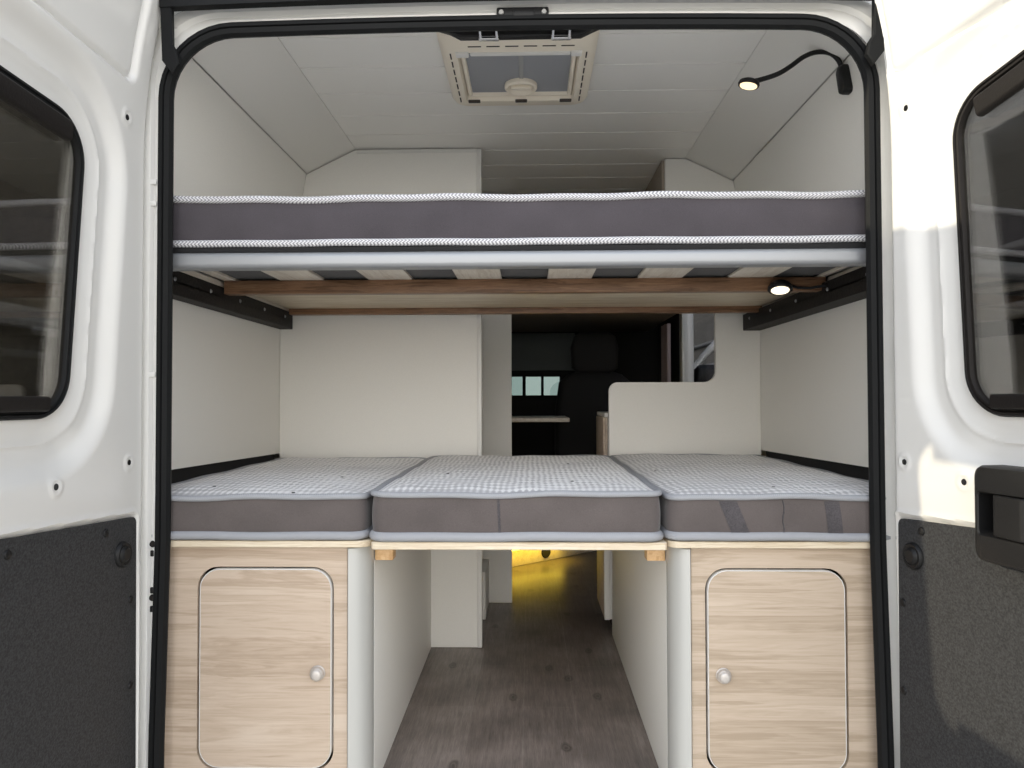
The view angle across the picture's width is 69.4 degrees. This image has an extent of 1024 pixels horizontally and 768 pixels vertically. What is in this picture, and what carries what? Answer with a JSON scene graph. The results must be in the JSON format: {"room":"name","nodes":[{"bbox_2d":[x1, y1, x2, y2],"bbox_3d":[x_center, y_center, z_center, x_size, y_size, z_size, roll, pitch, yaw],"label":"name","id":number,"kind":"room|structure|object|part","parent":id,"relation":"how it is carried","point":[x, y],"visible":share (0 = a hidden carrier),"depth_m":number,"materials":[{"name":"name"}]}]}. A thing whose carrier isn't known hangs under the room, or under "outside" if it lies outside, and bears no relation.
{"room":"vehicle interior","nodes":[
{"label":"vehicle interior","id":0,"kind":"room"},
{"bbox_2d":[172,58,305,469],"bbox_3d":[-0.847,-0.282,2.262,0.113,1.063,1.089,0,-1,1],"label":"wall","id":1,"kind":"structure","parent":0,"point":[226,368],"depth_m":2.19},
{"bbox_2d":[171,454,274,580],"bbox_3d":[-0.917,0.581,2.247,0.028,0.780,1.051,0,-1,1],"label":"baseboard","id":2,"kind":"structure","parent":1,"relation":"attached to","point":[182,474],"depth_m":2.23,"materials":[{"name":"black plastic"}]},
{"bbox_2d":[173,271,292,328],"bbox_3d":[-0.859,-0.247,2.268,0.052,0.063,1.028,0,-1,1],"label":"bracket","id":3,"kind":"object","parent":1,"relation":"attached to","point":[188,289],"visible":0.78,"depth_m":2.17,"materials":[{"name":"black metal"}]},
{"bbox_2d":[193,37,355,173],"bbox_3d":[-0.664,-0.829,3.806,0.194,0.106,4.180,0,-1,1],"label":"ceiling panel","id":4,"kind":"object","parent":1,"relation":"attached to","point":[259,74],"depth_m":2.20,"materials":[{"name":"white"}]},
{"bbox_2d":[173,243,865,315],"bbox_3d":[0.031,-0.283,2.220,1.830,0.050,1.063,0,-1,1],"label":"frame","id":5,"kind":"object","parent":1,"relation":"attached to","point":[479,288],"visible":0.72,"depth_m":2.08,"materials":[{"name":"silver metal"}]},
{"bbox_3d":[-0.862,-0.287,2.264,0.043,0.016,1.019,0,-1,1],"label":"rail","id":6,"kind":"part","parent":5,"relation":"part of","materials":[{"name":"black metal"}]},
{"bbox_2d":[173,190,865,280],"bbox_3d":[0.031,-0.370,2.227,1.772,0.126,1.066,0,-1,1],"label":"mattress","id":7,"kind":"object","parent":5,"relation":"on","point":[648,217],"visible":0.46,"depth_m":1.70,"materials":[{"name":"grey fabric"}]},
{"bbox_3d":[0.019,-0.287,1.709,1.810,0.037,0.040,0,-1,1],"label":"rail","id":8,"kind":"part","parent":5,"relation":"part of","materials":[{"name":"silver metal"}]},
{"bbox_3d":[0.925,-0.293,2.220,0.043,0.016,1.019,0,-1,1],"label":"rail","id":9,"kind":"part","parent":5,"relation":"part of","materials":[{"name":"black metal"}]},
{"bbox_2d":[322,551,715,767],"bbox_3d":[0.070,1.014,3.646,1.900,0.030,3.985,0,-1,1],"label":"floor","id":10,"kind":"structure","parent":0,"point":[547,685],"depth_m":2.31,"materials":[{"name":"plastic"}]},
{"bbox_2d":[164,546,430,767],"bbox_3d":[-0.576,0.676,2.213,0.615,0.583,1.085,0,-1,1],"label":"storage cabinet","id":11,"kind":"object","parent":10,"relation":"on","point":[251,643],"visible":0.84,"depth_m":1.69,"materials":[{"name":"laminate"}]},
{"bbox_3d":[-0.636,0.665,1.702,0.520,0.583,0.016,0,-1,1],"label":"frame","id":12,"kind":"part","parent":11,"relation":"part of","materials":[{"name":"laminate"}]},
{"bbox_3d":[-0.564,0.650,1.701,0.300,0.447,0.018,0,-1,1],"label":"door","id":13,"kind":"part","parent":11,"relation":"part of","materials":[{"name":"laminate"}]},
{"bbox_2d":[171,537,372,547],"bbox_3d":[-0.595,0.375,2.219,0.574,0.015,1.078,0,-1,1],"label":"board","id":14,"kind":"object","parent":11,"relation":"on","point":[365,542],"visible":0.2,"depth_m":1.68,"materials":[{"name":"brown wood"}]},
{"bbox_2d":[171,457,425,540],"bbox_3d":[-0.598,0.308,2.215,0.567,0.118,1.084,0,-1,1],"label":"mattress","id":15,"kind":"object","parent":14,"relation":"on","point":[291,498],"visible":0.82,"depth_m":1.68,"materials":[{"name":"grey fabric"}]},
{"bbox_3d":[-0.443,0.659,1.680,0.034,0.034,0.024,0,-1,1],"label":"knob","id":16,"kind":"part","parent":11,"relation":"part of","materials":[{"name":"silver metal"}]},
{"bbox_3d":[-0.350,0.665,1.706,0.051,0.581,0.058,0,-1,1],"label":"corner post","id":17,"kind":"part","parent":11,"relation":"part of","materials":[{"name":"beige metal"}]},
{"bbox_2d":[371,539,666,549],"bbox_3d":[0.028,0.374,2.196,0.664,0.017,1.083,0,-1,1],"label":"board","id":18,"kind":"object","parent":11,"relation":"on","point":[662,544],"visible":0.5,"depth_m":1.66,"materials":[{"name":"brown wood"}]},
{"bbox_2d":[369,455,663,541],"bbox_3d":[0.021,0.302,2.191,0.669,0.126,1.093,0,-1,1],"label":"mattress","id":19,"kind":"object","parent":18,"relation":"on","point":[446,498],"visible":1,"depth_m":1.66,"materials":[{"name":"grey fabric"}]},
{"bbox_2d":[280,149,511,647],"bbox_3d":[-0.438,0.054,3.084,0.857,1.864,0.630,0,-1,1],"label":"washroom cubicle","id":20,"kind":"object","parent":10,"relation":"on","point":[367,386],"visible":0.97,"depth_m":2.78,"materials":[{"name":"white plastic"}]},
{"bbox_2d":[512,399,555,455],"bbox_3d":[0.114,0.575,5.536,1.960,0.930,0.017,0,-1,1],"label":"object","id":21,"kind":"structure","parent":10,"relation":"on","point":[528,438],"depth_m":5.53,"materials":[{"name":"black"}]},
{"bbox_2d":[512,416,569,421],"bbox_3d":[0.015,0.592,4.024,0.575,0.826,0.490,0,-1,1],"label":"table","id":22,"kind":"object","parent":10,"relation":"on","point":[514,418],"visible":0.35,"depth_m":3.81,"materials":[{"name":"white wood"}]},
{"bbox_2d":[512,550,596,566],"bbox_3d":[0.038,0.849,4.183,1.244,0.320,0.179,1,-2,-40],"label":"box","id":23,"kind":"object","parent":10,"relation":"on","point":[519,557],"visible":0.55,"depth_m":4.19,"materials":[{"name":"laminate"}]},
{"bbox_2d":[541,550,550,557],"bbox_3d":[0.194,0.961,4.235,0.070,0.070,0.016,1,-2,-40],"label":"socket","id":24,"kind":"object","parent":23,"relation":"attached to","point":[544,553],"depth_m":4.22,"materials":[{"name":"black plastic"}]},
{"bbox_2d":[554,332,629,454],"bbox_3d":[0.527,0.350,4.852,0.510,1.343,0.580,0,-1,1],"label":"chair","id":25,"kind":"object","parent":10,"relation":"on","point":[581,394],"visible":0.41,"depth_m":4.61,"materials":[{"name":"black"}]},
{"bbox_3d":[0.522,0.244,4.654,0.510,0.650,0.180,0,-1,1],"label":"backrest","id":26,"kind":"part","parent":25,"relation":"part of","materials":[{"name":"black"}]},
{"bbox_2d":[596,411,611,625],"bbox_3d":[0.662,0.550,3.094,0.586,0.866,0.340,0,-1,1],"label":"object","id":27,"kind":"object","parent":10,"relation":"on","point":[604,557],"visible":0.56,"depth_m":2.96,"materials":[{"name":"laminate"}]},
{"bbox_2d":[597,411,607,416],"bbox_3d":[0.663,0.126,3.103,0.582,0.017,0.340,0,-1,1],"label":"countertop","id":28,"kind":"structure","parent":27,"relation":"on","point":[605,414],"depth_m":3.03,"materials":[{"name":"white"}]},
{"bbox_2d":[608,313,761,636],"bbox_3d":[0.483,0.317,2.895,0.971,1.324,0.020,0,-1,1],"label":"partition panel","id":29,"kind":"object","parent":10,"relation":"on","point":[721,414],"visible":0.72,"depth_m":2.88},
{"bbox_2d":[679,313,693,381],"bbox_3d":[1.002,0.134,4.235,0.070,1.750,0.080,0,-1,1],"label":"trim","id":30,"kind":"structure","parent":10,"relation":"on","point":[686,320],"depth_m":4.20,"materials":[{"name":"white paint"}]},
{"bbox_2d":[612,546,877,767],"bbox_3d":[0.641,0.674,2.254,0.623,0.583,1.225,0,-1,1],"label":"storage cabinet","id":31,"kind":"object","parent":10,"relation":"on","point":[783,676],"visible":0.85,"depth_m":1.67,"materials":[{"name":"laminate"}]},
{"bbox_3d":[0.383,0.663,1.688,0.047,0.581,0.058,0,-1,1],"label":"corner post","id":32,"kind":"part","parent":31,"relation":"part of","materials":[{"name":"beige metal"}]},
{"bbox_3d":[0.475,0.656,1.657,0.034,0.034,0.024,0,-1,1],"label":"knob","id":33,"kind":"part","parent":31,"relation":"part of","materials":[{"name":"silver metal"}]},
{"bbox_2d":[663,537,869,548],"bbox_3d":[0.657,0.373,2.258,0.584,0.015,1.218,0,-1,1],"label":"board","id":34,"kind":"object","parent":31,"relation":"on","point":[670,543],"visible":0.24,"depth_m":1.65,"materials":[{"name":"brown wood"}]},
{"bbox_2d":[611,454,890,541],"bbox_3d":[0.653,0.306,2.258,0.590,0.117,1.236,0,-1,1],"label":"mattress","id":35,"kind":"object","parent":34,"relation":"on","point":[704,497],"visible":0.79,"depth_m":1.65,"materials":[{"name":"grey fabric"}]},
{"bbox_3d":[0.596,0.647,1.673,0.303,0.447,0.018,0,-1,1],"label":"door","id":36,"kind":"part","parent":31,"relation":"part of","materials":[{"name":"laminate"}]},
{"bbox_3d":[0.672,0.661,1.670,0.532,0.583,0.016,0,-1,1],"label":"frame","id":37,"kind":"part","parent":31,"relation":"part of","materials":[{"name":"laminate"}]},
{"bbox_2d":[139,0,899,767],"bbox_3d":[0.069,0.129,3.707,2.184,2.322,4.202,0,-1,1],"label":"van","id":38,"kind":"object","parent":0,"point":[186,27],"visible":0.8,"depth_m":1.66,"materials":[{"name":"white paint"}]},
{"bbox_2d":[0,0,160,767],"bbox_3d":[-0.855,0.122,1.277,0.142,2.095,0.785,0,-1,2],"label":"door","id":39,"kind":"structure","parent":38,"relation":"attached to","point":[75,74],"depth_m":1.42,"materials":[{"name":"white paint"}]},
{"bbox_2d":[512,332,579,398],"bbox_3d":[0.255,-0.138,5.560,0.502,0.495,0.060,0,-1,1],"label":"blind","id":40,"kind":"object","parent":38,"relation":"attached to","point":[542,355],"depth_m":5.54,"materials":[{"name":"black"}]},
{"bbox_2d":[511,314,675,331],"bbox_3d":[0.098,-0.418,4.969,1.800,0.030,1.200,0,-1,1],"label":"trim","id":41,"kind":"structure","parent":38,"relation":"attached to","point":[519,322],"depth_m":4.88,"materials":[{"name":"black"}]},
{"bbox_2d":[661,323,670,381],"bbox_3d":[0.988,-0.105,4.739,0.035,0.550,0.156,0,-1,1],"label":"curtain","id":42,"kind":"object","parent":41,"relation":"hanging from","point":[666,328],"visible":0.66,"depth_m":4.69,"materials":[{"name":"grey fabric"}]},
{"bbox_2d":[659,314,679,381],"bbox_3d":[1.096,0.078,5.144,0.015,1.900,0.740,0,-1,1],"label":"trim","id":43,"kind":"structure","parent":38,"relation":"attached to","point":[674,320],"depth_m":4.93,"materials":[{"name":"black"}]},
{"bbox_2d":[694,341,713,381],"bbox_3d":[1.391,0.315,4.490,0.596,1.398,0.117,0,-1,1],"label":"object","id":44,"kind":"object","parent":38,"relation":"attached to","point":[702,373],"visible":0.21,"depth_m":4.46,"materials":[{"name":"white paint"}]},
{"bbox_3d":[1.341,-0.228,4.535,0.499,0.310,0.053,0,-1,1],"label":"door frame","id":45,"kind":"part","parent":44,"relation":"part of","materials":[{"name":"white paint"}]},
{"bbox_2d":[694,313,713,364],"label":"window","id":46,"kind":"structure","parent":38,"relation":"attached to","point":[703,322],"depth_m":7.81,"materials":[{"name":"grey glass"}]},
{"bbox_3d":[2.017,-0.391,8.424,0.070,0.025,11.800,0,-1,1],"label":"roof rail","id":47,"kind":"part","parent":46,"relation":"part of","materials":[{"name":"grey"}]},
{"bbox_2d":[874,0,1023,767],"bbox_3d":[0.903,0.117,1.245,0.136,2.095,0.785,0,-1,-11],"label":"door","id":48,"kind":"structure","parent":38,"relation":"attached to","point":[955,68],"depth_m":1.43,"materials":[{"name":"white paint"}]},
{"bbox_3d":[0.870,0.227,1.229,0.051,0.170,0.222,0,-1,-11],"label":"grab handle","id":49,"kind":"part","parent":48,"relation":"part of","materials":[{"name":"black plastic"}]},
{"bbox_3d":[0.860,0.228,1.262,0.047,0.072,0.082,0,-1,-11],"label":"lever","id":50,"kind":"part","parent":48,"relation":"part of","materials":[{"name":"black plastic"}]},
{"bbox_2d":[278,30,766,193],"bbox_3d":[0.067,-0.883,3.789,1.268,0.030,4.180,0,-1,1],"label":"ceiling","id":51,"kind":"structure","parent":0,"point":[651,95],"depth_m":2.40,"materials":[{"name":"white plastic"}]},
{"bbox_2d":[436,30,599,105],"bbox_3d":[0.019,-0.880,2.064,0.420,0.049,0.466,0,-1,1],"label":"roof hatch","id":52,"kind":"object","parent":51,"relation":"attached to","point":[538,71],"visible":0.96,"depth_m":2.07,"materials":[{"name":"beige plastic"}]},
{"bbox_3d":[0.020,-0.877,2.088,0.310,0.012,0.297,0,-1,1],"label":"screen frame","id":53,"kind":"part","parent":52,"relation":"part of","materials":[{"name":"beige plastic"}]},
{"bbox_3d":[0.026,-0.871,2.172,0.096,0.015,0.096,0,-1,1],"label":"knob","id":54,"kind":"part","parent":52,"relation":"part of","materials":[{"name":"beige plastic"}]},
{"bbox_2d":[733,55,867,466],"bbox_3d":[0.912,-0.286,2.290,0.113,1.063,1.230,0,-1,1],"label":"wall","id":55,"kind":"structure","parent":0,"point":[814,394],"depth_m":2.22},
{"bbox_2d":[645,159,734,191],"bbox_3d":[0.776,-0.641,3.428,0.342,0.466,1.058,0,-1,1],"label":"upper cabinet","id":56,"kind":"object","parent":55,"relation":"attached to","point":[671,174],"visible":0.28,"depth_m":2.90,"materials":[{"name":"beige"}]},
{"bbox_3d":[0.612,-0.640,3.442,0.015,0.466,1.037,0,-1,1],"label":"door","id":57,"kind":"part","parent":56,"relation":"part of","materials":[{"name":"beige"}]},
{"bbox_2d":[685,30,848,180],"bbox_3d":[0.799,-0.833,3.771,0.194,0.106,4.180,0,-1,1],"label":"ceiling panel","id":58,"kind":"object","parent":55,"relation":"attached to","point":[743,122],"depth_m":2.23,"materials":[{"name":"white"}]},
{"bbox_2d":[738,49,852,94],"bbox_3d":[0.722,-0.793,1.881,0.292,0.114,0.054,0,-1,1],"label":"reading lamp","id":59,"kind":"object","parent":55,"relation":"attached to","point":[843,76],"visible":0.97,"depth_m":1.88,"materials":[{"name":"black plastic"}]},
{"bbox_2d":[767,280,826,295],"bbox_3d":[0.807,-0.272,2.079,0.174,0.039,0.066,0,-1,1],"label":"spot lamp","id":60,"kind":"object","parent":55,"relation":"attached to","point":[777,287],"visible":0.99,"depth_m":2.07,"materials":[{"name":"black plastic"}]},
{"bbox_2d":[743,267,865,330],"bbox_3d":[0.915,-0.251,2.294,0.070,0.063,1.168,0,-1,1],"label":"bracket","id":61,"kind":"object","parent":55,"relation":"attached to","point":[850,287],"visible":0.77,"depth_m":2.20,"materials":[{"name":"black metal"}]},
{"bbox_2d":[766,451,868,583],"bbox_3d":[0.986,0.577,2.270,0.028,0.780,1.191,0,-1,1],"label":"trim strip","id":62,"kind":"structure","parent":55,"relation":"attached to","point":[854,471],"depth_m":2.28,"materials":[{"name":"black plastic"}]}
]}

